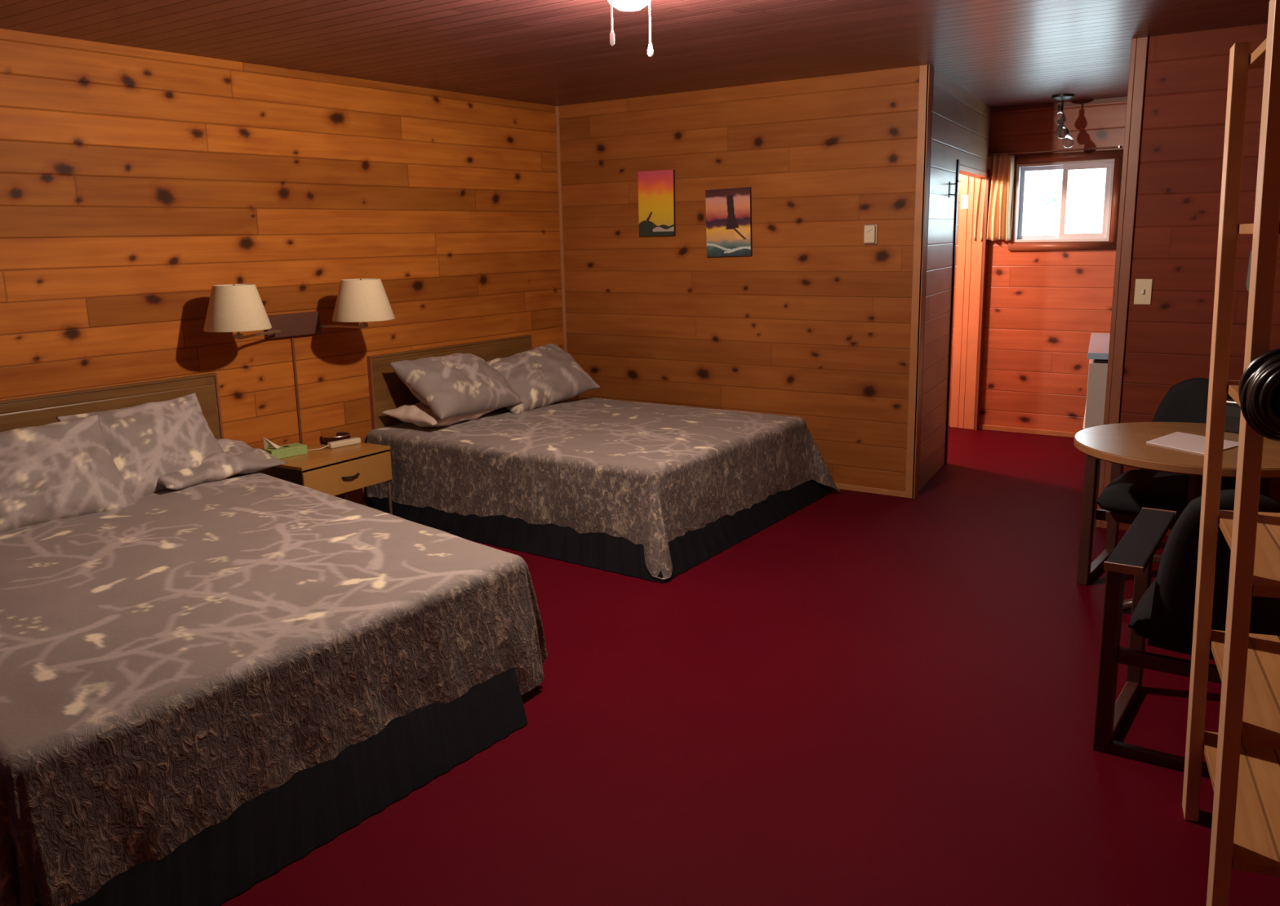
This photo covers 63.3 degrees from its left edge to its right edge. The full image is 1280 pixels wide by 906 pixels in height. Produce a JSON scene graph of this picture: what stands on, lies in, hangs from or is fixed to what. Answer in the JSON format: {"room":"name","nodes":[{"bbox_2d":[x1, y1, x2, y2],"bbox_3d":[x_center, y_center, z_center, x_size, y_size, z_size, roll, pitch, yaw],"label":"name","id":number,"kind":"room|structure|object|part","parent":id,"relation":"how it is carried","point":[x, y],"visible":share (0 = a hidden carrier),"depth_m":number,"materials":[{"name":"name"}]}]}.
{"room":"hotel room","nodes":[
{"label":"hotel room","id":0,"kind":"room"},
{"bbox_2d":[0,28,563,506],"bbox_3d":[-2.663,-0.590,4.771,0.100,2.520,7.200,7,14,34],"label":"wall","id":1,"kind":"structure","parent":0,"point":[135,183],"depth_m":5.49,"materials":[{"name":"brown wood"}]},
{"bbox_2d":[0,373,223,439],"bbox_3d":[-2.667,0.057,4.762,0.031,0.657,1.674,7,14,34],"label":"headboard","id":2,"kind":"object","parent":1,"relation":"attached to","point":[40,410],"visible":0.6,"depth_m":4.92,"materials":[{"name":"brown wood"}]},
{"bbox_3d":[-2.674,-0.259,4.696,0.031,0.012,1.650,7,14,34],"label":"rail","id":3,"kind":"part","parent":2,"relation":"part of","materials":[{"name":"brown wood"}]},
{"bbox_2d":[203,278,395,444],"bbox_3d":[-1.794,-0.443,5.524,0.507,0.939,1.058,7,14,34],"label":"wall lamp","id":4,"kind":"object","parent":1,"relation":"attached to","point":[232,308],"visible":1,"depth_m":5.57,"materials":[{"name":"beige fabric"}]},
{"bbox_3d":[-2.007,-0.724,5.153,0.320,0.220,0.320,7,14,34],"label":"lamp shade","id":5,"kind":"part","parent":4,"relation":"part of","materials":[{"name":"fabric"}]},
{"bbox_3d":[-1.977,-0.636,5.380,0.058,0.057,0.456,0,12,6],"label":"arm","id":6,"kind":"part","parent":4,"relation":"part of","materials":[{"name":"metal"}]},
{"bbox_3d":[-1.914,-0.707,5.721,0.034,0.124,0.350,7,14,34],"label":"plate","id":7,"kind":"part","parent":4,"relation":"part of","materials":[{"name":"brown wood"}]},
{"bbox_3d":[-1.919,-0.341,5.803,0.009,0.630,0.014,7,14,34],"label":"cord","id":8,"kind":"part","parent":4,"relation":"part of","materials":[{"name":"brown plastic"}]},
{"bbox_3d":[-1.655,-0.726,5.777,0.335,0.057,0.043,4,13,23],"label":"arm","id":9,"kind":"part","parent":4,"relation":"part of","materials":[{"name":"metal"}]},
{"bbox_3d":[-1.524,-0.842,5.694,0.336,0.220,0.336,7,14,34],"label":"lamp shade","id":10,"kind":"part","parent":4,"relation":"part of","materials":[{"name":"fabric"}]},
{"bbox_2d":[366,334,532,429],"bbox_3d":[-1.193,-0.395,6.833,0.031,0.637,1.469,7,14,34],"label":"headboard","id":11,"kind":"object","parent":1,"relation":"attached to","point":[387,391],"visible":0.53,"depth_m":6.40,"materials":[{"name":"brown wood"}]},
{"bbox_3d":[-1.199,-0.701,6.769,0.031,0.012,1.445,7,14,34],"label":"rail","id":12,"kind":"part","parent":11,"relation":"part of","materials":[{"name":"brown wood"}]},
{"bbox_2d":[555,106,567,352],"bbox_3d":[-0.564,-1.226,7.612,0.022,2.520,0.022,7,14,34],"label":"trim","id":13,"kind":"structure","parent":1,"relation":"attached to","point":[557,108],"depth_m":7.52,"materials":[{"name":"brown wood"}]},
{"bbox_2d":[0,0,1270,108],"bbox_3d":[0.370,-1.801,3.867,5.850,0.100,9.850,7,14,34],"label":"ceiling","id":14,"kind":"structure","parent":0,"point":[1003,53],"depth_m":4.86,"materials":[{"name":"brown wood"}]},
{"bbox_2d":[607,0,653,57],"bbox_3d":[-0.035,-1.575,3.716,0.202,0.265,0.202,-3,12,-10],"label":"ceiling fan light","id":15,"kind":"object","parent":14,"relation":"attached to","point":[621,5],"visible":1,"depth_m":3.68,"materials":[{"name":"white glass"}]},
{"bbox_3d":[-0.091,-1.568,3.635,0.008,0.211,0.037,7,14,34],"label":"pull chain","id":16,"kind":"part","parent":15,"relation":"part of","materials":[{"name":"white metal"}]},
{"bbox_3d":[-0.098,-1.458,3.646,0.016,0.052,0.016,7,14,34],"label":"pull knob","id":17,"kind":"part","parent":15,"relation":"part of","materials":[{"name":"white"}]},
{"bbox_3d":[-0.037,-1.624,3.704,0.176,0.084,0.176,7,14,34],"label":"globe","id":18,"kind":"part","parent":15,"relation":"part of","materials":[{"name":"white glass"}]},
{"bbox_3d":[0.027,-1.600,3.802,0.008,0.221,0.042,7,14,34],"label":"pull chain","id":19,"kind":"part","parent":15,"relation":"part of","materials":[{"name":"white metal"}]},
{"bbox_3d":[0.039,-1.492,3.839,0.024,0.050,0.024,7,14,34],"label":"pull knob","id":20,"kind":"part","parent":15,"relation":"part of","materials":[{"name":"white"}]},
{"bbox_2d":[1051,93,1075,147],"bbox_3d":[2.996,-2.341,7.336,0.179,0.365,0.150,7,14,34],"label":"ceiling light","id":21,"kind":"object","parent":14,"relation":"attached to","point":[1062,132],"visible":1,"depth_m":7.29,"materials":[{"name":"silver metal"}]},
{"bbox_2d":[1053,105,1066,124],"bbox_3d":[2.962,-2.381,7.314,0.080,0.135,0.080,7,14,34],"label":"bulb","id":22,"kind":"object","parent":21,"relation":"attached to","point":[1060,118],"depth_m":7.29,"materials":[{"name":"white"}]},
{"bbox_2d":[1055,123,1066,138],"bbox_3d":[2.979,-2.288,7.322,0.082,0.136,0.080,7,14,34],"label":"bulb","id":23,"kind":"object","parent":21,"relation":"attached to","point":[1061,131],"depth_m":7.30,"materials":[{"name":"white"}]},
{"bbox_2d":[1062,128,1075,147],"bbox_3d":[3.020,-2.218,7.309,0.084,0.135,0.080,7,14,34],"label":"bulb","id":24,"kind":"object","parent":21,"relation":"attached to","point":[1068,141],"depth_m":7.29,"materials":[{"name":"white"}]},
{"bbox_2d":[559,66,933,495],"bbox_3d":[0.570,-1.102,6.908,2.700,2.520,0.100,7,14,34],"label":"wall","id":25,"kind":"structure","parent":0,"point":[814,326],"depth_m":6.64,"materials":[{"name":"orange wood"}]},
{"bbox_2d":[637,169,675,236],"bbox_3d":[0.114,-1.690,7.028,0.287,0.430,0.025,7,14,34],"label":"sunset painting","id":26,"kind":"object","parent":25,"relation":"attached to","point":[656,188],"visible":1,"depth_m":7.01,"materials":[{"name":"paint"}]},
{"bbox_2d":[705,186,752,257],"bbox_3d":[0.578,-1.496,6.741,0.348,0.444,0.025,6,14,35],"label":"sunset painting","id":27,"kind":"object","parent":25,"relation":"attached to","point":[728,211],"visible":1,"depth_m":6.72,"materials":[{"name":"paint"}]},
{"bbox_2d":[824,483,905,497],"bbox_3d":[0.554,0.124,7.122,2.640,0.035,0.014,7,14,34],"label":"baseboard","id":28,"kind":"structure","parent":25,"relation":"attached to","point":[843,486],"depth_m":6.50,"materials":[{"name":"brown wood"}]},
{"bbox_2d":[863,223,877,244],"bbox_3d":[1.375,-1.308,6.205,0.084,0.120,0.040,7,14,34],"label":"thermostat","id":29,"kind":"object","parent":25,"relation":"attached to","point":[870,231],"visible":1,"depth_m":6.19,"materials":[{"name":"plastic"}]},
{"bbox_2d":[905,64,933,498],"bbox_3d":[1.647,-0.961,6.131,0.059,2.520,0.064,7,14,34],"label":"trim","id":30,"kind":"structure","parent":25,"relation":"attached to","point":[926,72],"depth_m":6.09,"materials":[{"name":"brown wood"}]},
{"bbox_2d":[218,426,1279,905],"bbox_3d":[0.422,0.763,4.403,5.850,0.100,9.850,7,14,34],"label":"floor","id":31,"kind":"structure","parent":0,"point":[861,699],"depth_m":3.32,"materials":[{"name":"red carpet"}]},
{"bbox_2d":[34,667,528,905],"bbox_3d":[-1.721,0.634,3.833,2.986,0.470,1.870,10,16,44],"label":"double bed","id":32,"kind":"object","parent":31,"relation":"on","point":[277,828],"visible":0.2,"depth_m":2.89,"materials":[{"name":"fabric"}]},
{"bbox_2d":[0,471,547,905],"bbox_3d":[-1.755,0.582,3.881,1.899,0.483,2.899,-12,16,-43],"label":"bedspread","id":33,"kind":"object","parent":32,"relation":"on","point":[171,660],"visible":0.91,"depth_m":3.06,"materials":[{"name":"fabric"}]},
{"bbox_2d":[0,413,136,533],"bbox_3d":[-2.522,0.097,4.299,0.341,0.391,0.721,9,15,39],"label":"pillow","id":34,"kind":"object","parent":33,"relation":"on","point":[62,469],"visible":0.91,"depth_m":4.31,"materials":[{"name":"fabric"}]},
{"bbox_2d":[55,392,223,498],"bbox_3d":[-2.272,-0.021,4.843,0.338,0.418,0.700,6,14,30],"label":"pillow","id":35,"kind":"object","parent":33,"relation":"on","point":[147,442],"visible":0.69,"depth_m":4.78,"materials":[{"name":"fabric"}]},
{"bbox_2d":[157,439,286,489],"bbox_3d":[-2.134,0.048,5.035,0.457,0.167,0.660,6,14,32],"label":"pillow","id":36,"kind":"object","parent":33,"relation":"on","point":[238,457],"visible":0.65,"depth_m":4.97,"materials":[{"name":"fabric"}]},
{"bbox_2d":[258,442,392,515],"bbox_3d":[-1.736,0.230,5.767,0.436,0.470,0.630,6,14,31],"label":"nightstand","id":37,"kind":"object","parent":31,"relation":"on","point":[334,472],"visible":0.58,"depth_m":5.64,"materials":[{"name":"brown wood"}]},
{"bbox_2d":[262,437,307,458],"bbox_3d":[-1.946,-0.045,5.651,0.110,0.125,0.225,10,16,42],"label":"tissue box","id":38,"kind":"object","parent":37,"relation":"on","point":[282,451],"visible":0.85,"depth_m":5.62,"materials":[{"name":"green cardboard"}]},
{"bbox_2d":[306,437,360,450],"bbox_3d":[-1.756,-0.044,5.849,0.391,0.034,0.073,-11,15,-39],"label":"handset","id":39,"kind":"object","parent":37,"relation":"on","point":[348,442],"visible":0.91,"depth_m":5.88,"materials":[{"name":"beige plastic"}]},
{"bbox_3d":[-1.835,-0.025,5.789,0.198,0.021,0.017,-7,13,-24],"label":"cord","id":40,"kind":"part","parent":39,"relation":"part of","materials":[{"name":"beige plastic"}]},
{"bbox_2d":[320,431,351,444],"bbox_3d":[-1.757,-0.084,5.997,0.166,0.052,0.166,7,14,34],"label":"ashtray","id":41,"kind":"object","parent":37,"relation":"on","point":[340,435],"visible":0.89,"depth_m":5.94,"materials":[{"name":"brown glass"}]},
{"bbox_3d":[-1.743,0.254,6.142,0.018,0.270,0.018,6,14,31],"label":"leg","id":42,"kind":"part","parent":37,"relation":"part of","materials":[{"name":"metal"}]},
{"bbox_3d":[-1.586,0.128,5.649,0.020,0.163,0.622,6,14,31],"label":"drawer","id":43,"kind":"part","parent":37,"relation":"part of","materials":[{"name":"brown wood"}]},
{"bbox_3d":[-1.566,0.127,5.636,0.030,0.017,0.121,6,14,31],"label":"handle","id":44,"kind":"part","parent":37,"relation":"part of","materials":[{"name":"black metal"}]},
{"bbox_3d":[-1.433,0.288,5.952,0.018,0.270,0.018,6,14,31],"label":"leg","id":45,"kind":"part","parent":37,"relation":"part of","materials":[{"name":"wood"}]},
{"bbox_2d":[367,480,831,582],"bbox_3d":[-0.238,0.093,6.280,2.241,0.470,2.024,7,14,34],"label":"double bed","id":46,"kind":"object","parent":31,"relation":"on","point":[603,551],"visible":0.36,"depth_m":5.46,"materials":[{"name":"fabric"}]},
{"bbox_2d":[366,396,839,579],"bbox_3d":[-0.242,0.059,6.274,2.270,0.500,2.054,7,14,34],"label":"bedspread","id":47,"kind":"object","parent":46,"relation":"on","point":[647,474],"visible":0.95,"depth_m":5.70,"materials":[{"name":"fabric"}]},
{"bbox_2d":[382,401,493,427],"bbox_3d":[-1.208,-0.265,6.402,0.421,0.160,0.660,6,14,31],"label":"pillow","id":48,"kind":"object","parent":47,"relation":"on","point":[420,415],"visible":0.46,"depth_m":6.18,"materials":[{"name":"beige fabric"}]},
{"bbox_2d":[389,353,524,419],"bbox_3d":[-1.122,-0.421,6.417,0.426,0.364,0.803,6,14,31],"label":"pillow","id":49,"kind":"object","parent":48,"relation":"on","point":[453,385],"visible":1,"depth_m":6.22,"materials":[{"name":"fabric"}]},
{"bbox_2d":[486,343,600,413],"bbox_3d":[-0.694,-0.506,6.981,0.421,0.393,0.810,10,16,43],"label":"pillow","id":50,"kind":"object","parent":47,"relation":"on","point":[544,375],"visible":0.82,"depth_m":6.87,"materials":[{"name":"fabric"}]},
{"bbox_2d":[1082,333,1110,487],"bbox_3d":[3.365,-0.308,6.926,0.720,0.850,1.340,4,13,24],"label":"base cabinet","id":51,"kind":"object","parent":31,"relation":"on","point":[1098,351],"visible":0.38,"depth_m":6.43,"materials":[{"name":"white wood"}]},
{"bbox_3d":[3.364,-0.251,6.933,0.720,0.015,1.330,4,13,24],"label":"trim","id":52,"kind":"part","parent":51,"relation":"part of","materials":[{"name":"white plastic"}]},
{"bbox_2d":[1087,333,1110,359],"bbox_3d":[3.352,-0.705,6.845,0.710,0.040,1.340,4,13,24],"label":"countertop","id":53,"kind":"structure","parent":51,"relation":"on","point":[1099,345],"depth_m":6.70,"materials":[{"name":"white laminate"}]},
{"bbox_3d":[3.373,-0.673,6.848,0.670,0.025,1.310,4,13,24],"label":"gap rail","id":54,"kind":"part","parent":51,"relation":"part of","materials":[{"name":"black metal"}]},
{"bbox_2d":[1076,377,1272,585],"bbox_3d":[2.449,0.147,4.716,0.684,0.900,0.747,8,15,36],"label":"armchair","id":55,"kind":"object","parent":31,"relation":"on","point":[1123,499],"visible":0.38,"depth_m":4.71,"materials":[{"name":"black fabric"}]},
{"bbox_3d":[2.035,0.295,4.716,0.048,0.625,0.050,8,15,36],"label":"post","id":56,"kind":"part","parent":55,"relation":"part of","materials":[{"name":"brown wood"}]},
{"bbox_3d":[2.197,0.537,4.979,0.040,0.038,0.470,8,15,36],"label":"floor rail","id":57,"kind":"part","parent":55,"relation":"part of","materials":[{"name":"brown wood"}]},
{"bbox_3d":[2.347,0.219,5.125,0.048,0.595,0.050,8,15,36],"label":"post","id":58,"kind":"part","parent":55,"relation":"part of","materials":[{"name":"brown wood"}]},
{"bbox_3d":[2.316,0.311,4.566,0.582,0.045,0.025,8,15,36],"label":"cross rail","id":59,"kind":"part","parent":55,"relation":"part of","materials":[{"name":"brown wood"}]},
{"bbox_3d":[2.608,0.526,5.001,0.582,0.035,0.030,8,15,36],"label":"cross rail","id":60,"kind":"part","parent":55,"relation":"part of","materials":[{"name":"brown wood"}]},
{"bbox_3d":[2.411,0.190,4.673,0.570,0.115,0.620,8,15,36],"label":"seat","id":61,"kind":"part","parent":55,"relation":"part of","materials":[{"name":"black fabric"}]},
{"bbox_3d":[2.620,-0.081,4.907,0.430,0.540,0.164,8,15,36],"label":"backrest","id":62,"kind":"part","parent":55,"relation":"part of","materials":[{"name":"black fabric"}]},
{"bbox_3d":[2.852,0.286,4.754,0.048,0.595,0.050,8,15,36],"label":"post","id":63,"kind":"part","parent":55,"relation":"part of","materials":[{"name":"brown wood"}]},
{"bbox_2d":[1073,422,1279,611],"bbox_3d":[2.286,0.321,4.280,0.960,0.741,0.960,7,14,34],"label":"round table","id":64,"kind":"object","parent":31,"relation":"on","point":[1125,444],"visible":0.48,"depth_m":4.13,"materials":[{"name":"brown wood"}]},
{"bbox_2d":[1146,431,1238,454],"bbox_3d":[2.228,-0.042,4.194,0.355,0.004,0.299,-9,14,-34],"label":"paper","id":65,"kind":"object","parent":64,"relation":"on","point":[1177,440],"visible":0.64,"depth_m":4.19,"materials":[{"name":"white paper"}]},
{"bbox_2d":[1224,399,1240,433],"bbox_3d":[2.528,-0.154,4.387,0.062,0.135,0.110,-9,14,-34],"label":"box","id":66,"kind":"object","parent":64,"relation":"on","point":[1233,414],"visible":0.31,"depth_m":4.38,"materials":[{"name":"plastic"}]},
{"bbox_2d":[1093,489,1279,777],"bbox_3d":[1.843,0.477,3.190,0.684,0.900,0.747,7,14,34],"label":"armchair","id":67,"kind":"object","parent":31,"relation":"on","point":[1162,610],"visible":0.56,"depth_m":3.11,"materials":[{"name":"brown wood"}]},
{"bbox_3d":[1.447,0.639,3.201,0.048,0.595,0.050,7,14,34],"label":"post","id":68,"kind":"part","parent":67,"relation":"part of","materials":[{"name":"brown wood"}]},
{"bbox_3d":[1.601,0.865,3.467,0.040,0.038,0.470,7,14,34],"label":"floor rail","id":69,"kind":"part","parent":67,"relation":"part of","materials":[{"name":"brown wood"}]},
{"bbox_3d":[1.744,0.531,3.615,0.048,0.625,0.050,7,14,34],"label":"post","id":70,"kind":"part","parent":67,"relation":"part of","materials":[{"name":"brown wood"}]},
{"bbox_3d":[1.613,0.277,3.330,0.107,0.054,0.595,7,14,34],"label":"armrest","id":71,"kind":"part","parent":67,"relation":"part of","materials":[{"name":"black fabric"}]},
{"bbox_3d":[1.880,0.498,3.248,0.570,0.115,0.620,7,14,34],"label":"seat","id":72,"kind":"part","parent":67,"relation":"part of","materials":[{"name":"black fabric"}]},
{"bbox_3d":[1.708,0.946,3.078,0.582,0.035,0.030,7,14,34],"label":"cross rail","id":73,"kind":"part","parent":67,"relation":"part of","materials":[{"name":"brown wood"}]},
{"bbox_3d":[1.702,0.647,3.015,0.582,0.045,0.030,7,14,34],"label":"cross rail","id":74,"kind":"part","parent":67,"relation":"part of","materials":[{"name":"brown wood"}]},
{"bbox_3d":[1.673,0.353,2.920,0.430,0.540,0.164,7,14,34],"label":"backrest","id":75,"kind":"part","parent":67,"relation":"part of","materials":[{"name":"black fabric"}]},
{"bbox_2d":[1182,0,1279,905],"bbox_3d":[1.512,0.085,2.307,0.423,2.030,0.798,2,12,22],"label":"shelf unit","id":76,"kind":"object","parent":31,"relation":"on","point":[1242,758],"depth_m":2.32,"materials":[{"name":"brown wood"}]},
{"bbox_3d":[1.542,-0.108,2.332,0.330,0.024,0.657,2,12,22],"label":"shelf","id":77,"kind":"part","parent":76,"relation":"part of","materials":[{"name":"brown wood"}]},
{"bbox_3d":[1.582,0.849,2.517,0.330,0.024,0.657,2,12,22],"label":"shelf","id":78,"kind":"part","parent":76,"relation":"part of","materials":[{"name":"brown wood"}]},
{"bbox_3d":[1.570,0.559,2.461,0.330,0.024,0.657,2,12,22],"label":"shelf","id":79,"kind":"part","parent":76,"relation":"part of","materials":[{"name":"brown wood"}]},
{"bbox_3d":[1.556,0.231,2.397,0.330,0.024,0.657,2,12,22],"label":"shelf","id":80,"kind":"part","parent":76,"relation":"part of","materials":[{"name":"brown wood"}]},
{"bbox_3d":[1.510,-0.883,2.182,0.330,0.024,0.657,2,12,22],"label":"shelf","id":81,"kind":"part","parent":76,"relation":"part of","materials":[{"name":"brown wood"}]},
{"bbox_3d":[1.526,-0.495,2.257,0.330,0.024,0.657,2,12,22],"label":"shelf","id":82,"kind":"part","parent":76,"relation":"part of","materials":[{"name":"brown wood"}]},
{"bbox_3d":[1.257,-0.107,2.001,0.168,0.187,0.122,4,13,22],"label":"cable coil","id":83,"kind":"part","parent":76,"relation":"part of","materials":[{"name":"black rubber"}]},
{"bbox_2d":[918,69,991,491],"bbox_3d":[2.161,-1.198,7.219,0.090,2.520,2.463,5,13,26],"label":"wall","id":84,"kind":"structure","parent":0,"point":[962,122],"depth_m":6.69,"materials":[{"name":"brown wood"}]},
{"bbox_2d":[944,160,959,463],"bbox_3d":[2.087,-0.939,7.108,0.112,2.060,0.025,7,14,34],"label":"trim","id":85,"kind":"structure","parent":84,"relation":"attached to","point":[957,161],"depth_m":7.06,"materials":[{"name":"brown wood"}]},
{"bbox_2d":[948,180,959,197],"bbox_3d":[2.021,-1.698,6.674,0.065,0.107,0.024,8,15,38],"label":"coat hook","id":86,"kind":"object","parent":84,"relation":"attached to","point":[950,184],"visible":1,"depth_m":6.68,"materials":[{"name":"black metal"}]},
{"bbox_2d":[959,164,987,177],"bbox_3d":[2.370,-2.039,7.506,0.089,0.040,1.378,5,13,26],"label":"trim","id":87,"kind":"structure","parent":84,"relation":"attached to","point":[964,171],"depth_m":7.53,"materials":[{"name":"red wood"}]},
{"bbox_2d":[948,101,1126,432],"bbox_3d":[3.036,-1.408,8.139,3.500,2.520,0.100,7,14,34],"label":"wall","id":88,"kind":"structure","parent":0,"point":[1043,308],"depth_m":8.06,"materials":[{"name":"red wood"}]},
{"bbox_2d":[950,169,990,430],"bbox_3d":[2.652,-1.210,8.351,0.232,2.060,0.069,7,14,34],"label":"door","id":89,"kind":"structure","parent":88,"relation":"in","point":[972,255],"depth_m":8.35,"materials":[{"name":"red wood"}]},
{"bbox_2d":[960,195,968,209],"bbox_3d":[2.576,-1.990,8.226,0.060,0.110,0.006,7,14,34],"label":"switch plate","id":90,"kind":"object","parent":89,"relation":"attached to","point":[964,202],"visible":1,"depth_m":8.22,"materials":[{"name":"white plastic"}]},
{"bbox_2d":[978,424,1076,437],"bbox_3d":[3.567,-0.118,7.977,1.945,0.040,0.016,7,14,34],"label":"baseboard","id":91,"kind":"structure","parent":88,"relation":"attached to","point":[1050,433],"depth_m":8.29,"materials":[{"name":"brown wood"}]},
{"bbox_2d":[969,145,1121,241],"bbox_3d":[3.057,-1.957,7.891,1.058,0.666,0.078,7,14,34],"label":"curtain","id":92,"kind":"object","parent":88,"relation":"hanging from","point":[1000,210],"visible":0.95,"depth_m":8.06,"materials":[{"name":"fabric"}]},
{"bbox_2d":[991,97,1127,112],"bbox_3d":[3.518,-2.550,7.469,1.945,0.030,0.015,7,14,34],"label":"trim","id":93,"kind":"structure","parent":88,"relation":"attached to","point":[1118,99],"depth_m":7.73,"materials":[{"name":"brown wood"}]},
{"bbox_2d":[1013,159,1115,242],"bbox_3d":[3.216,-1.904,7.877,0.700,0.590,0.087,7,14,34],"label":"window","id":94,"kind":"structure","parent":88,"relation":"in","point":[1109,164],"depth_m":7.86,"materials":[{"name":"white plastic"}]},
{"bbox_3d":[3.098,-1.923,7.979,0.343,0.546,0.022,7,14,34],"label":"sash","id":95,"kind":"part","parent":94,"relation":"part of","materials":[{"name":"white plastic"}]},
{"bbox_3d":[3.342,-1.887,7.786,0.343,0.546,0.022,7,14,34],"label":"sash","id":96,"kind":"part","parent":94,"relation":"part of","materials":[{"name":"white plastic"}]},
{"bbox_2d":[1008,149,1123,250],"bbox_3d":[3.207,-1.896,7.830,0.800,0.715,0.024,7,14,34],"label":"trim","id":97,"kind":"structure","parent":88,"relation":"attached to","point":[1117,154],"depth_m":7.74,"materials":[{"name":"brown wood"}]},
{"bbox_2d":[1119,23,1279,536],"bbox_3d":[3.324,-0.737,4.901,1.950,2.520,0.100,7,14,34],"label":"wall","id":98,"kind":"structure","parent":0,"point":[1168,340],"depth_m":5.16,"materials":[{"name":"brown wood"}]},
{"bbox_2d":[1096,36,1148,528],"bbox_3d":[2.535,-0.835,5.445,0.075,2.520,0.135,7,14,34],"label":"trim","id":99,"kind":"structure","parent":98,"relation":"attached to","point":[1139,47],"depth_m":5.33,"materials":[{"name":"brown wood"}]},
{"bbox_2d":[1133,279,1152,304],"bbox_3d":[2.586,-0.828,5.334,0.080,0.130,0.018,7,14,34],"label":"light switch","id":100,"kind":"object","parent":98,"relation":"attached to","point":[1143,287],"visible":1,"depth_m":5.33,"materials":[{"name":"beige plastic"}]},
{"bbox_2d":[1245,250,1252,292],"bbox_3d":[3.005,-0.869,5.026,0.110,0.220,0.018,7,14,34],"label":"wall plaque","id":101,"kind":"object","parent":98,"relation":"attached to","point":[1247,285],"visible":0.12,"depth_m":5.05,"materials":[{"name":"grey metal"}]},
{"label":"outside","id":102,"kind":"structure","parent":0,"visible":0},
{"bbox_3d":[6.080,-0.872,12.056,10.000,0.248,9.440,7,14,34],"label":"floor","id":103,"kind":"structure","parent":102,"visible":0},
{"bbox_2d":[1029,182,1078,235],"bbox_3d":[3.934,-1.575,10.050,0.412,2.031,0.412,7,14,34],"label":"tree","id":104,"kind":"object","parent":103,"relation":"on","point":[1056,194],"visible":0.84,"depth_m":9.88,"materials":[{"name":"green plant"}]},
{"bbox_3d":[3.899,-1.550,10.126,0.257,1.952,0.059,9,16,41],"label":"stem","id":105,"kind":"part","parent":104,"relation":"part of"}
]}

